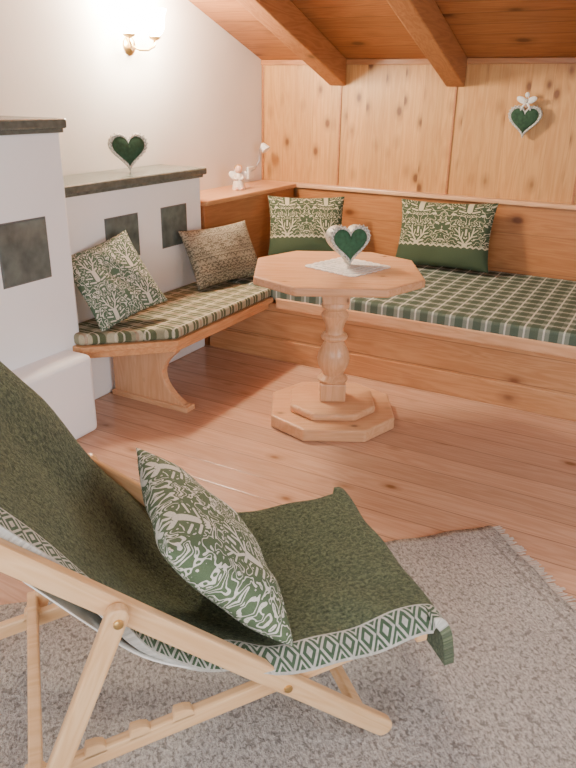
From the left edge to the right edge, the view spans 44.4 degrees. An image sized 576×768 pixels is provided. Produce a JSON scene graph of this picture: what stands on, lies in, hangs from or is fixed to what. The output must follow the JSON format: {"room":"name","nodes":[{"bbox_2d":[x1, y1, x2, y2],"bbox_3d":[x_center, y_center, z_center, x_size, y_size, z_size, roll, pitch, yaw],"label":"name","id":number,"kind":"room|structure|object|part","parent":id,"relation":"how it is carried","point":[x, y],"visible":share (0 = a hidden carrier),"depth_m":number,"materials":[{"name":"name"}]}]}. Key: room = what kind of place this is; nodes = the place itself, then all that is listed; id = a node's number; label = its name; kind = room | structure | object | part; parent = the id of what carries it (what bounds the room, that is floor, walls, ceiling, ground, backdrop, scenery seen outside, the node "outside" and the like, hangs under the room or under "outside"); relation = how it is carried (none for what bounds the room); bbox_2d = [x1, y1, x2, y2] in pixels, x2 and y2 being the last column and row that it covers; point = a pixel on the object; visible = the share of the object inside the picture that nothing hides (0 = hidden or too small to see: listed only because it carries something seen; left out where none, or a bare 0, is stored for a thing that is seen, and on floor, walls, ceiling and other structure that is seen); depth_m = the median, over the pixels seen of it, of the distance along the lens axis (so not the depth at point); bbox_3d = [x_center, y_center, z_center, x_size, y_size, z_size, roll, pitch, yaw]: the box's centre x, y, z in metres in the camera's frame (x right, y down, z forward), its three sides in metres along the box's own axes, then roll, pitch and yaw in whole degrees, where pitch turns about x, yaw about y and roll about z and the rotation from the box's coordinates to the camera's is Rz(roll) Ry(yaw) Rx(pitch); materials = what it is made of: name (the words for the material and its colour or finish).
{"room":"traditional dwelling","nodes":[
{"label":"traditional dwelling","id":0,"kind":"room"},
{"bbox_2d":[0,0,261,190],"bbox_3d":[-1.672,-1.522,2.700,0.100,3.817,6.180,13,25,26],"label":"wall","id":1,"kind":"structure","parent":0,"point":[195,97],"depth_m":4.06,"materials":[{"name":"white paint"}]},
{"bbox_2d":[114,3,165,54],"bbox_3d":[-0.818,-1.951,3.903,0.172,0.242,0.364,13,25,26],"label":"wall sconce","id":2,"kind":"object","parent":1,"relation":"attached to","point":[127,13],"visible":1,"depth_m":3.89,"materials":[{"name":"white glass"}]},
{"bbox_3d":[-0.858,-1.959,3.788,0.144,0.140,0.144,13,25,26],"label":"lamp shade","id":3,"kind":"part","parent":2,"relation":"part of","materials":[{"name":"white glass"}]},
{"bbox_3d":[-0.882,-1.899,3.962,0.028,0.100,0.100,13,25,26],"label":"wall plate","id":4,"kind":"part","parent":2,"relation":"part of","materials":[{"name":"gold metal"}]},
{"bbox_3d":[-0.865,-1.879,3.893,0.021,0.068,0.146,-2,22,-7],"label":"arm","id":5,"kind":"part","parent":2,"relation":"part of","materials":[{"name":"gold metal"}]},
{"bbox_3d":[-0.812,-1.914,3.981,0.146,0.069,0.021,-9,24,-24],"label":"arm","id":6,"kind":"part","parent":2,"relation":"part of","materials":[{"name":"gold metal"}]},
{"bbox_3d":[-0.752,-2.031,3.967,0.144,0.140,0.144,13,25,26],"label":"lamp shade","id":7,"kind":"part","parent":2,"relation":"part of","materials":[{"name":"white glass"}]},
{"bbox_2d":[0,344,575,609],"bbox_3d":[0.490,0.767,2.340,5.100,0.080,6.180,13,25,26],"label":"floor","id":8,"kind":"structure","parent":0,"point":[446,463],"depth_m":3.28,"materials":[{"name":"brown wood"}]},
{"bbox_2d":[0,116,206,439],"bbox_3d":[-1.209,-0.477,3.302,0.590,1.440,2.765,13,25,26],"label":"stove","id":9,"kind":"object","parent":8,"relation":"on","point":[48,216],"visible":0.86,"depth_m":3.27,"materials":[{"name":"paint"}]},
{"bbox_3d":[-1.144,-0.572,3.063,0.007,0.272,0.272,13,25,26],"label":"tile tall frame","id":10,"kind":"part","parent":9,"relation":"part of","materials":[{"name":"grey tile"}]},
{"bbox_3d":[-1.544,-0.936,2.567,0.470,0.042,1.545,13,25,26],"label":"tall cornice","id":11,"kind":"part","parent":9,"relation":"part of","materials":[{"name":"stone"}]},
{"bbox_3d":[-0.882,-0.780,3.765,0.007,0.232,0.262,13,25,26],"label":"tile frame","id":12,"kind":"part","parent":9,"relation":"part of","materials":[{"name":"grey tile"}]},
{"bbox_2d":[107,133,147,170],"bbox_3d":[-0.881,-1.282,3.899,0.225,0.204,0.062,-8,24,-22],"label":"heart ornament","id":13,"kind":"object","parent":9,"relation":"on","point":[129,150],"visible":1,"depth_m":3.87,"materials":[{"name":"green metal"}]},
{"bbox_3d":[-0.933,-1.120,3.834,0.355,0.040,1.215,13,25,26],"label":"cornice","id":14,"kind":"part","parent":9,"relation":"part of","materials":[{"name":"stone"}]},
{"bbox_3d":[-0.666,-0.927,4.131,0.007,0.232,0.242,13,25,26],"label":"tile frame","id":15,"kind":"part","parent":9,"relation":"part of","materials":[{"name":"grey tile"}]},
{"bbox_2d":[72,281,272,412],"bbox_3d":[-0.613,-0.206,3.953,0.523,0.462,1.290,13,25,26],"label":"bench","id":16,"kind":"object","parent":8,"relation":"on","point":[142,345],"visible":0.75,"depth_m":3.74,"materials":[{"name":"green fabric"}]},
{"bbox_2d":[71,230,167,330],"bbox_3d":[-0.874,-0.522,3.550,0.264,0.441,0.462,21,30,40],"label":"throw pillow","id":17,"kind":"object","parent":16,"relation":"on","point":[111,276],"visible":0.96,"depth_m":3.49,"materials":[{"name":"green fabric"}]},
{"bbox_3d":[-0.732,-0.080,3.757,0.480,0.375,0.045,13,25,26],"label":"support leg","id":18,"kind":"part","parent":16,"relation":"part of","materials":[{"name":"brown wood"}]},
{"bbox_2d":[74,281,270,344],"bbox_3d":[-0.618,-0.398,3.888,0.490,0.057,1.275,13,25,26],"label":"bench cushion","id":19,"kind":"object","parent":16,"relation":"on","point":[189,312],"depth_m":3.75,"materials":[{"name":"green fabric"}]},
{"bbox_2d":[178,220,257,289],"bbox_3d":[-0.401,-0.798,4.327,0.204,0.325,0.561,19,28,36],"label":"throw pillow","id":20,"kind":"object","parent":16,"relation":"on","point":[216,255],"visible":0.99,"depth_m":4.24,"materials":[{"name":"beige fabric"}]},
{"bbox_2d":[200,180,295,344],"bbox_3d":[-0.374,-0.911,5.058,0.340,0.935,1.168,13,25,26],"label":"base cabinet","id":21,"kind":"object","parent":8,"relation":"on","point":[220,206],"visible":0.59,"depth_m":4.84,"materials":[{"name":"brown wood"}]},
{"bbox_2d":[229,164,246,189],"bbox_3d":[-0.351,-1.422,4.851,0.112,0.167,0.109,8,23,16],"label":"angel figurine","id":22,"kind":"object","parent":21,"relation":"on","point":[239,176],"visible":1,"depth_m":4.84,"materials":[{"name":"white ceramic"}]},
{"bbox_2d":[200,180,295,205],"bbox_3d":[-0.367,-1.329,4.886,0.340,0.030,1.168,13,25,26],"label":"shelf","id":23,"kind":"object","parent":21,"relation":"attached to","point":[220,196],"depth_m":4.82,"materials":[{"name":"brown wood"}]},
{"bbox_2d":[234,143,269,179],"bbox_3d":[-0.256,-1.627,5.179,0.163,0.263,0.266,13,25,26],"label":"reading lamp","id":24,"kind":"object","parent":21,"relation":"on","point":[264,147],"visible":0.81,"depth_m":5.26,"materials":[{"name":"white plastic"}]},
{"bbox_3d":[-0.282,-1.587,5.305,0.020,0.090,0.080,13,25,26],"label":"wall plate","id":25,"kind":"part","parent":24,"relation":"part of","materials":[{"name":"white plastic"}]},
{"bbox_3d":[-0.176,-1.747,5.203,0.072,0.055,0.072,-33,1,36],"label":"lamp shade","id":26,"kind":"part","parent":24,"relation":"part of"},
{"bbox_2d":[0,525,575,767],"bbox_3d":[-0.077,1.012,1.590,2.456,0.014,1.908,-6,23,-15],"label":"woven rug","id":27,"kind":"object","parent":8,"relation":"on","point":[506,698],"visible":0.6,"depth_m":1.96,"materials":[{"name":"carpet"}]},
{"bbox_2d":[0,361,453,767],"bbox_3d":[-0.418,0.414,1.740,1.585,0.966,0.733,-7,24,-18],"label":"deck chair","id":28,"kind":"object","parent":27,"relation":"on","point":[77,530],"visible":0.88,"depth_m":1.71,"materials":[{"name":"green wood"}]},
{"bbox_3d":[-0.544,0.620,2.080,1.526,0.045,0.026,-17,26,-13],"label":"seat rail","id":29,"kind":"part","parent":28,"relation":"part of","materials":[{"name":"brown wood"}]},
{"bbox_3d":[-0.409,0.331,2.046,1.337,0.052,0.028,36,6,-29],"label":"rail","id":30,"kind":"part","parent":28,"relation":"part of","materials":[{"name":"brown wood"}]},
{"bbox_3d":[-0.212,0.549,1.521,1.337,0.052,0.028,36,6,-29],"label":"rail","id":31,"kind":"part","parent":28,"relation":"part of","materials":[{"name":"brown wood"}]},
{"bbox_3d":[-0.368,0.816,1.609,1.526,0.045,0.026,-17,26,-13],"label":"seat rail","id":32,"kind":"part","parent":28,"relation":"part of","materials":[{"name":"brown wood"}]},
{"bbox_2d":[136,448,293,647],"bbox_3d":[-0.193,0.392,1.756,0.296,0.332,0.481,-7,24,-18],"label":"throw pillow","id":33,"kind":"object","parent":28,"relation":"on","point":[202,538],"visible":1,"depth_m":1.61,"materials":[{"name":"green fabric"}]},
{"bbox_2d":[253,251,424,441],"bbox_3d":[0.231,-0.197,3.544,0.785,0.782,0.785,1,22,0],"label":"pedestal table","id":34,"kind":"object","parent":8,"relation":"on","point":[330,409],"visible":0.98,"depth_m":3.47,"materials":[{"name":"brown wood"}]},
{"bbox_2d":[305,257,389,276],"bbox_3d":[0.289,-0.571,3.415,0.316,0.006,0.316,21,29,39],"label":"doily","id":35,"kind":"object","parent":34,"relation":"on","point":[358,267],"visible":0.94,"depth_m":3.39,"materials":[{"name":"fabric"}]},
{"bbox_2d":[325,224,370,265],"bbox_3d":[0.288,-0.672,3.396,0.215,0.195,0.094,-6,23,-16],"label":"heart ornament","id":36,"kind":"object","parent":35,"relation":"on","point":[348,242],"visible":1,"depth_m":3.36,"materials":[{"name":"green fabric"}]},
{"bbox_2d":[210,265,575,420],"bbox_3d":[0.963,-0.395,4.477,2.745,0.462,1.208,13,25,26],"label":"seat","id":37,"kind":"object","parent":8,"relation":"on","point":[504,339],"visible":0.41,"depth_m":3.99,"materials":[{"name":"brown wood"}]},
{"bbox_2d":[268,196,344,255],"bbox_3d":[0.127,-1.093,4.929,0.542,0.409,0.213,1,22,-1],"label":"throw pillow","id":38,"kind":"object","parent":37,"relation":"on","point":[296,224],"visible":0.78,"depth_m":4.88,"materials":[{"name":"green fabric"}]},
{"bbox_3d":[0.673,-0.052,4.059,2.710,0.135,0.012,13,25,26],"label":"plinth rail","id":39,"kind":"part","parent":37,"relation":"part of","materials":[{"name":"brown wood"}]},
{"bbox_3d":[0.954,-0.576,4.416,2.713,0.082,1.198,13,25,26],"label":"mattress","id":40,"kind":"part","parent":37,"relation":"part of","materials":[{"name":"green fabric"}]},
{"bbox_3d":[0.916,-0.286,3.848,2.230,0.065,0.068,13,25,26],"label":"rail","id":41,"kind":"part","parent":37,"relation":"part of","materials":[{"name":"brown wood"}]},
{"bbox_2d":[395,199,498,272],"bbox_3d":[1.045,-0.999,4.733,0.674,0.456,0.197,12,25,26],"label":"throw pillow","id":42,"kind":"object","parent":37,"relation":"on","point":[432,233],"visible":0.96,"depth_m":4.66,"materials":[{"name":"green fabric"}]},
{"bbox_2d":[188,0,575,59],"bbox_3d":[0.533,-1.890,1.250,5.100,2.170,6.180,13,25,26],"label":"ceiling","id":43,"kind":"structure","parent":0,"point":[358,29],"depth_m":4.18,"materials":[{"name":"brown wood"}]},
{"bbox_2d":[237,0,345,85],"bbox_3d":[-1.071,-2.120,2.105,0.125,2.168,5.980,13,25,26],"label":"ceiling beam","id":44,"kind":"structure","parent":43,"relation":"attached to","point":[282,18],"depth_m":4.30,"materials":[{"name":"brown wood"}]},
{"bbox_2d":[387,0,466,86],"bbox_3d":[-0.335,-1.957,1.735,0.125,2.168,5.980,13,25,26],"label":"ceiling beam","id":45,"kind":"structure","parent":43,"relation":"attached to","point":[423,20],"depth_m":3.97,"materials":[{"name":"brown wood"}]},
{"bbox_2d":[264,64,575,203],"bbox_3d":[1.966,-1.094,4.457,5.100,1.800,0.100,13,25,26],"label":"wall","id":46,"kind":"structure","parent":0,"point":[396,120],"depth_m":4.76,"materials":[{"name":"beige wood"}]},
{"bbox_2d":[262,65,263,179],"bbox_3d":[-0.188,-1.960,5.316,0.014,0.815,0.008,13,25,26],"label":"batten","id":47,"kind":"object","parent":46,"relation":"attached to","point":[262,65],"visible":1,"depth_m":5.30,"materials":[{"name":"brown wood"}]},
{"bbox_2d":[336,86,341,185],"bbox_3d":[0.368,-1.836,5.037,0.014,0.815,0.008,13,25,26],"label":"batten","id":48,"kind":"object","parent":46,"relation":"attached to","point":[340,104],"visible":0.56,"depth_m":5.05,"materials":[{"name":"brown wood"}]},
{"bbox_2d":[258,180,575,209],"bbox_3d":[1.928,-1.087,4.385,4.900,0.030,0.060,13,25,26],"label":"ledge","id":49,"kind":"object","parent":46,"relation":"attached to","point":[299,185],"visible":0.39,"depth_m":4.81,"materials":[{"name":"brown wood"}]},
{"bbox_2d":[261,57,575,64],"bbox_3d":[1.952,-1.874,4.084,4.900,0.035,0.012,13,25,26],"label":"strip","id":50,"kind":"object","parent":46,"relation":"attached to","point":[545,60],"visible":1,"depth_m":4.60,"materials":[{"name":"brown wood"}]},
{"bbox_2d":[445,87,456,193],"bbox_3d":[1.087,-1.677,4.676,0.014,0.815,0.008,13,25,26],"label":"batten","id":51,"kind":"object","parent":46,"relation":"attached to","point":[455,95],"visible":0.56,"depth_m":4.70,"materials":[{"name":"brown wood"}]},
{"bbox_2d":[508,92,542,137],"bbox_3d":[1.477,-1.674,4.398,0.215,0.270,0.049,13,25,26],"label":"heart ornament","id":52,"kind":"object","parent":46,"relation":"attached to","point":[523,120],"depth_m":4.38,"materials":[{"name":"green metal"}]},
{"bbox_2d":[571,177,575,203],"bbox_3d":[1.806,-1.517,4.316,0.014,0.815,0.008,13,25,26],"label":"batten","id":53,"kind":"object","parent":46,"relation":"attached to","point":[574,189],"visible":1,"depth_m":4.44,"materials":[{"name":"brown wood"}]},
{"bbox_2d":[295,187,575,280],"bbox_3d":[2.070,-0.812,4.426,4.580,0.505,0.035,13,25,26],"label":"bench backrest","id":54,"kind":"structure","parent":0,"point":[524,240],"depth_m":4.70,"materials":[{"name":"brown wood"}]}
]}

